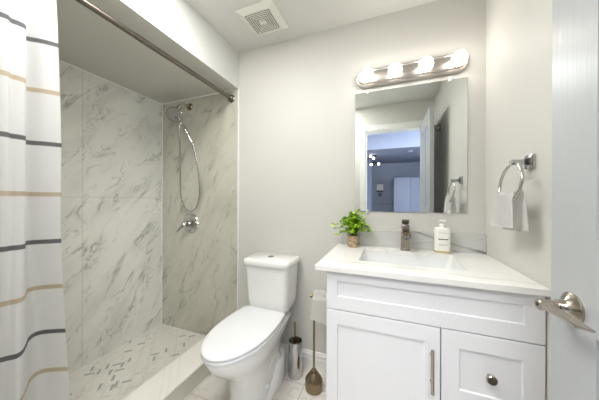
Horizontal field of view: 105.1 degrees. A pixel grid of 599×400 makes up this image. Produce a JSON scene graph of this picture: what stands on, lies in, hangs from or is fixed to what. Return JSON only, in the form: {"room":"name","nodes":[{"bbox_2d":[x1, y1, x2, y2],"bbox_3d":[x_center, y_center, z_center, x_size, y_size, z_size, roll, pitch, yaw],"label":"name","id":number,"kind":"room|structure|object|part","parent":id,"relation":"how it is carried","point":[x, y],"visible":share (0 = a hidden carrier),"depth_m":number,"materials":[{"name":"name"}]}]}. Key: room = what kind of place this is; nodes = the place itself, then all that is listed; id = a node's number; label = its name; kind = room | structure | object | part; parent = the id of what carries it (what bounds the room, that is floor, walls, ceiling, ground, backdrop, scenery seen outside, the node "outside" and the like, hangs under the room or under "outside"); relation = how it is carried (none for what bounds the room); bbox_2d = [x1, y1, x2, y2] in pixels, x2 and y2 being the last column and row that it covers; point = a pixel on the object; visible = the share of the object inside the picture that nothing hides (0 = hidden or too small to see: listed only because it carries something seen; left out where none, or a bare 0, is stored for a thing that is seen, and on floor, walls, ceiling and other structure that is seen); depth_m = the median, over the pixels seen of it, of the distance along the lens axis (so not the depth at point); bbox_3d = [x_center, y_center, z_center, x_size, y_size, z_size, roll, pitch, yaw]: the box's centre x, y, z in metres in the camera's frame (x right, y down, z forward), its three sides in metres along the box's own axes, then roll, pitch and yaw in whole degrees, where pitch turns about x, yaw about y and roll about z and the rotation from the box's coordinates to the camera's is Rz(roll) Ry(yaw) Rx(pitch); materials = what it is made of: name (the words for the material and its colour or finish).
{"room":"bathroom","nodes":[
{"label":"bathroom","id":0,"kind":"room"},
{"bbox_2d":[59,61,161,374],"bbox_3d":[-1.508,0.137,1.410,0.012,2.014,1.452,0,0,21],"label":"wall","id":1,"kind":"structure","parent":0,"point":[111,134],"depth_m":1.68,"materials":[{"name":"stone"}]},
{"bbox_2d":[59,60,161,103],"bbox_3d":[-1.497,-0.867,1.404,0.004,0.006,1.436,0,0,21],"label":"trim","id":2,"kind":"structure","parent":1,"relation":"attached to","point":[59,60],"depth_m":1.66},
{"bbox_2d":[69,324,205,399],"bbox_3d":[-1.206,1.133,1.296,0.640,0.023,1.440,0,0,21],"label":"floor","id":3,"kind":"structure","parent":0,"point":[148,337],"depth_m":1.56,"materials":[{"name":"white tile"}]},
{"bbox_2d":[56,0,238,103],"bbox_3d":[-1.120,-1.009,1.263,0.832,0.280,1.452,0,0,21],"label":"soffit","id":4,"kind":"structure","parent":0,"point":[87,41],"depth_m":1.37,"materials":[{"name":"paint"}]},
{"bbox_2d":[184,361,325,399],"bbox_3d":[0.024,1.175,0.763,1.680,0.050,1.572,0,0,21],"label":"floor","id":5,"kind":"structure","parent":0,"point":[213,387],"depth_m":1.38,"materials":[{"name":"tile"}]},
{"bbox_2d":[164,364,210,399],"bbox_3d":[-0.823,1.094,1.150,0.179,0.105,1.440,0,0,21],"label":"curb","id":6,"kind":"object","parent":5,"relation":"on","point":[180,393],"depth_m":1.35,"materials":[{"name":"stone"}]},
{"bbox_2d":[122,338,203,399],"bbox_3d":[-0.823,1.034,1.150,0.188,0.015,1.440,0,0,21],"label":"cap","id":7,"kind":"object","parent":6,"relation":"on","point":[161,385],"visible":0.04,"depth_m":1.33,"materials":[{"name":"stone"}]},
{"bbox_2d":[201,252,299,399],"bbox_3d":[-0.274,0.763,1.339,0.346,0.770,0.695,0,0,21],"label":"toilet","id":8,"kind":"object","parent":5,"relation":"on","point":[244,349],"visible":1,"depth_m":1.31,"materials":[{"name":"white ceramic"}]},
{"bbox_3d":[-0.312,0.730,1.254,0.335,0.017,0.507,0,0,21],"label":"seat","id":9,"kind":"part","parent":8,"relation":"part of","materials":[{"name":"white plastic"}]},
{"bbox_3d":[-0.311,0.709,1.256,0.329,0.020,0.514,0,0,21],"label":"lid","id":10,"kind":"part","parent":8,"relation":"part of","materials":[{"name":"white plastic"}]},
{"bbox_3d":[-0.291,0.944,1.312,0.332,0.408,0.605,0,0,21],"label":"bowl","id":11,"kind":"part","parent":8,"relation":"part of","materials":[{"name":"white ceramic"}]},
{"bbox_3d":[-0.185,0.404,1.551,0.334,0.042,0.235,0,0,21],"label":"tank lid","id":12,"kind":"part","parent":8,"relation":"part of","materials":[{"name":"white ceramic"}]},
{"bbox_3d":[-0.185,0.583,1.553,0.312,0.314,0.216,0,0,21],"label":"tank","id":13,"kind":"part","parent":8,"relation":"part of","materials":[{"name":"white ceramic"}]},
{"bbox_2d":[288,336,301,380],"bbox_3d":[-0.028,1.034,1.504,0.092,0.230,0.092,0,0,21],"label":"brush holder","id":14,"kind":"object","parent":5,"relation":"on","point":[294,350],"visible":0.98,"depth_m":1.47,"materials":[{"name":"metal"}]},
{"bbox_2d":[290,322,299,343],"bbox_3d":[-0.030,0.966,1.505,0.073,0.325,0.072,0,0,21],"label":"toilet brush","id":15,"kind":"object","parent":14,"relation":"in","point":[294,341],"visible":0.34,"depth_m":1.50,"materials":[{"name":"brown metal"}]},
{"bbox_3d":[-0.031,0.936,1.507,0.013,0.265,0.017,0,0,-35],"label":"handle","id":16,"kind":"part","parent":15,"relation":"part of","materials":[{"name":"silver metal"}]},
{"bbox_2d":[305,294,321,395],"bbox_3d":[0.127,0.862,1.381,0.188,0.576,0.105,0,0,21],"label":"plunger","id":17,"kind":"object","parent":5,"relation":"on","point":[313,379],"visible":0.96,"depth_m":1.37,"materials":[{"name":"brown metal"}]},
{"bbox_2d":[310,290,326,324],"bbox_3d":[0.137,0.631,1.375,0.116,0.172,0.110,0,0,21],"label":"toilet paper roll","id":18,"kind":"object","parent":17,"relation":"hanging from","point":[319,301],"visible":0.67,"depth_m":1.33,"materials":[{"name":"white paper"}]},
{"bbox_2d":[326,271,545,399],"bbox_3d":[0.551,0.730,1.108,0.742,0.842,0.548,0,0,21],"label":"vanity cabinet","id":19,"kind":"object","parent":5,"relation":"on","point":[388,338],"visible":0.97,"depth_m":0.88,"materials":[{"name":"paint"}]},
{"bbox_3d":[0.327,0.759,0.948,0.438,0.554,0.017,0,0,21],"label":"door","id":20,"kind":"part","parent":19,"relation":"part of","materials":[{"name":"paint"}]},
{"bbox_3d":[0.494,0.635,0.856,0.011,0.162,0.036,0,0,21],"label":"handle","id":21,"kind":"part","parent":19,"relation":"part of","materials":[{"name":"silver metal"}]},
{"bbox_2d":[315,243,550,296],"bbox_3d":[0.533,0.298,1.123,0.789,0.023,0.536,0,0,21],"label":"countertop","id":22,"kind":"structure","parent":19,"relation":"on","point":[481,271],"depth_m":0.94,"materials":[{"name":"stone"}]},
{"bbox_2d":[331,210,373,247],"bbox_3d":[0.320,0.172,1.402,0.259,0.226,0.115,0,0,21],"label":"potted plant","id":23,"kind":"object","parent":22,"relation":"on","point":[353,223],"visible":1,"depth_m":1.39,"materials":[{"name":"green plant"}]},
{"bbox_3d":[0.329,0.250,1.403,0.071,0.070,0.071,0,0,21],"label":"pot","id":24,"kind":"part","parent":23,"relation":"part of","materials":[{"name":"ceramic"}]},
{"bbox_2d":[400,219,410,250],"bbox_3d":[0.589,0.197,1.272,0.051,0.179,0.136,0,0,21],"label":"faucet","id":25,"kind":"object","parent":22,"relation":"on","point":[405,227],"visible":1,"depth_m":1.29,"materials":[{"name":"silver metal"}]},
{"bbox_3d":[0.600,0.124,1.298,0.038,0.034,0.072,0,0,21],"label":"lever","id":26,"kind":"part","parent":25,"relation":"part of","materials":[{"name":"silver metal"}]},
{"bbox_3d":[0.583,0.183,1.254,0.041,0.045,0.098,0,0,21],"label":"spout","id":27,"kind":"part","parent":25,"relation":"part of","materials":[{"name":"silver metal"}]},
{"bbox_2d":[361,253,463,270],"bbox_3d":[0.536,0.381,1.138,0.478,0.142,0.328,0,0,21],"label":"sink basin","id":28,"kind":"object","parent":22,"relation":"in","point":[370,257],"visible":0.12,"depth_m":1.26,"materials":[{"name":"white ceramic"}]},
{"bbox_2d":[434,220,450,253],"bbox_3d":[0.773,0.198,1.239,0.076,0.179,0.064,0,0,21],"label":"soap dispenser","id":29,"kind":"object","parent":22,"relation":"on","point":[442,234],"visible":1,"depth_m":1.23,"materials":[{"name":"white plastic"}]},
{"bbox_3d":[0.669,0.624,0.801,0.033,0.033,0.028,0,0,21],"label":"knob","id":30,"kind":"part","parent":19,"relation":"part of","materials":[{"name":"silver metal"}]},
{"bbox_3d":[0.674,0.620,0.816,0.298,0.274,0.017,0,0,21],"label":"drawer","id":31,"kind":"part","parent":19,"relation":"part of","materials":[{"name":"paint"}]},
{"bbox_2d":[186,0,437,52],"bbox_3d":[-0.376,-1.196,0.980,2.600,0.100,1.452,0,0,21],"label":"ceiling","id":32,"kind":"structure","parent":0,"point":[302,17],"depth_m":1.42,"materials":[{"name":"paint"}]},
{"bbox_2d":[235,0,288,36],"bbox_3d":[-0.232,-1.134,1.452,0.252,0.023,0.237,0,0,21],"label":"ceiling vent","id":33,"kind":"object","parent":32,"relation":"in","point":[264,17],"visible":1,"depth_m":1.42,"materials":[{"name":"plastic"}]},
{"bbox_2d":[162,0,485,353],"bbox_3d":[-0.105,-0.024,1.704,2.600,2.444,0.106,0,0,21],"label":"wall","id":34,"kind":"structure","parent":0,"point":[297,95],"depth_m":1.63,"materials":[{"name":"paint"}]},
{"bbox_2d":[75,0,234,102],"bbox_3d":[-0.790,-0.798,1.137,0.060,0.060,1.440,0,0,21],"label":"curtain rod","id":35,"kind":"object","parent":34,"relation":"attached to","point":[231,98],"visible":1,"depth_m":1.18,"materials":[{"name":"silver metal"}]},
{"bbox_2d":[0,0,69,399],"bbox_3d":[-0.962,0.119,0.695,0.118,1.775,0.438,0,0,21],"label":"shower curtain","id":36,"kind":"object","parent":35,"relation":"hanging from","point":[33,346],"visible":1,"depth_m":0.81,"materials":[{"name":"fabric"}]},
{"bbox_2d":[162,105,162,215],"bbox_3d":[-1.245,0.130,2.079,0.004,1.988,0.004,0,0,21],"label":"trim","id":37,"kind":"structure","parent":34,"relation":"attached to","point":[162,105],"depth_m":2.08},
{"bbox_2d":[166,103,199,211],"bbox_3d":[-0.937,-0.364,1.859,0.221,0.926,0.198,0,0,21],"label":"handheld shower","id":38,"kind":"object","parent":34,"relation":"attached to","point":[174,114],"visible":1,"depth_m":1.84,"materials":[{"name":"silver metal"}]},
{"bbox_3d":[-0.931,-0.576,1.832,0.160,0.243,0.044,0,0,3],"label":"handle","id":39,"kind":"part","parent":38,"relation":"part of","materials":[{"name":"silver metal"}]},
{"bbox_2d":[176,214,198,232],"bbox_3d":[-0.943,0.200,1.920,0.168,0.168,0.085,0,0,21],"label":"shower valve","id":40,"kind":"object","parent":34,"relation":"attached to","point":[190,223],"visible":1,"depth_m":1.93,"materials":[{"name":"silver metal"}]},
{"bbox_3d":[-0.945,0.200,1.917,0.052,0.052,0.057,0,0,21],"label":"knob","id":41,"kind":"part","parent":40,"relation":"part of","materials":[{"name":"silver metal"}]},
{"bbox_2d":[162,89,235,104],"bbox_3d":[-0.870,-0.866,1.936,0.800,0.006,0.004,0,0,21],"label":"trim","id":42,"kind":"structure","parent":34,"relation":"attached to","point":[233,89],"depth_m":1.93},
{"bbox_2d":[237,88,238,309],"bbox_3d":[-0.480,0.080,1.791,0.007,1.899,0.009,0,0,21],"label":"trim","id":43,"kind":"structure","parent":34,"relation":"attached to","point":[238,88],"depth_m":1.79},
{"bbox_2d":[280,343,325,371],"bbox_3d":[-0.091,1.093,1.641,0.841,0.111,0.014,0,0,21],"label":"baseboard","id":44,"kind":"structure","parent":34,"relation":"attached to","point":[307,355],"depth_m":1.57,"materials":[{"name":"paint"}]},
{"bbox_2d":[355,77,467,214],"bbox_3d":[0.639,-0.303,1.364,0.602,0.773,0.012,0,0,21],"label":"wall mirror","id":45,"kind":"object","parent":34,"relation":"attached to","point":[411,141],"visible":1,"depth_m":1.35,"materials":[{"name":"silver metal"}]},
{"bbox_2d":[356,50,468,88],"bbox_3d":[0.626,-0.758,1.318,0.598,0.104,0.108,0,0,21],"label":"vanity light bar","id":46,"kind":"object","parent":34,"relation":"attached to","point":[428,67],"visible":1,"depth_m":1.32,"materials":[{"name":"silver metal"}]},
{"bbox_3d":[0.408,-0.753,1.382,0.073,0.073,0.073,0,0,21],"label":"bulb","id":47,"kind":"part","parent":46,"relation":"part of","materials":[{"name":"white glass"}]},
{"bbox_3d":[0.553,-0.752,1.327,0.073,0.073,0.073,0,0,21],"label":"bulb","id":48,"kind":"part","parent":46,"relation":"part of","materials":[{"name":"white glass"}]},
{"bbox_3d":[0.702,-0.752,1.271,0.073,0.073,0.073,0,0,21],"label":"bulb","id":49,"kind":"part","parent":46,"relation":"part of","materials":[{"name":"white glass"}]},
{"bbox_3d":[0.848,-0.751,1.215,0.073,0.073,0.073,0,0,21],"label":"bulb","id":50,"kind":"part","parent":46,"relation":"part of","materials":[{"name":"white glass"}]},
{"bbox_2d":[341,228,485,253],"bbox_3d":[0.634,0.236,1.361,0.769,0.101,0.020,0,0,21],"label":"backsplash","id":51,"kind":"structure","parent":34,"relation":"attached to","point":[464,243],"depth_m":1.33,"materials":[{"name":"stone"}]},
{"bbox_2d":[485,0,551,399],"bbox_3d":[0.788,-0.019,0.537,0.100,2.444,1.452,0,0,21],"label":"wall","id":52,"kind":"structure","parent":0,"point":[518,32],"depth_m":0.90,"materials":[{"name":"paint"}]},
{"bbox_2d":[498,154,535,202],"bbox_3d":[0.812,-0.074,0.851,0.079,0.183,0.170,0,0,21],"label":"towel ring","id":53,"kind":"object","parent":52,"relation":"attached to","point":[529,161],"visible":0.85,"depth_m":0.83,"materials":[{"name":"silver metal"}]},
{"bbox_2d":[490,190,528,231],"bbox_3d":[0.783,0.043,0.862,0.044,0.154,0.184,0,0,21],"label":"hand towel","id":54,"kind":"object","parent":53,"relation":"hanging from","point":[506,214],"visible":0.96,"depth_m":0.84,"materials":[{"name":"fabric"}]},
{"bbox_3d":[0.814,-0.139,0.850,0.054,0.030,0.030,0,0,21],"label":"post","id":55,"kind":"part","parent":53,"relation":"part of","materials":[{"name":"silver metal"}]},
{"bbox_3d":[0.843,-0.139,0.839,0.012,0.052,0.052,0,0,21],"label":"wall plate","id":56,"kind":"part","parent":53,"relation":"part of","materials":[{"name":"silver metal"}]},
{"bbox_3d":[-0.659,-0.024,0.247,2.600,2.444,0.120,0,0,21],"label":"wall","id":57,"kind":"structure","parent":0,"visible":0},
{"bbox_2d":[534,0,598,399],"bbox_3d":[0.457,0.151,0.232,0.095,1.987,0.642,0,0,21],"label":"door","id":58,"kind":"structure","parent":57,"relation":"in","point":[573,306],"depth_m":0.46,"materials":[{"name":"paint"}]},
{"bbox_3d":[0.495,0.220,0.433,0.020,0.018,0.123,0,0,21],"label":"lever","id":59,"kind":"part","parent":58,"relation":"part of","materials":[{"name":"silver metal"}]},
{"bbox_3d":[0.543,0.220,0.470,0.026,0.062,0.062,0,0,21],"label":"handle","id":60,"kind":"part","parent":58,"relation":"part of","materials":[{"name":"silver metal"}]}
]}

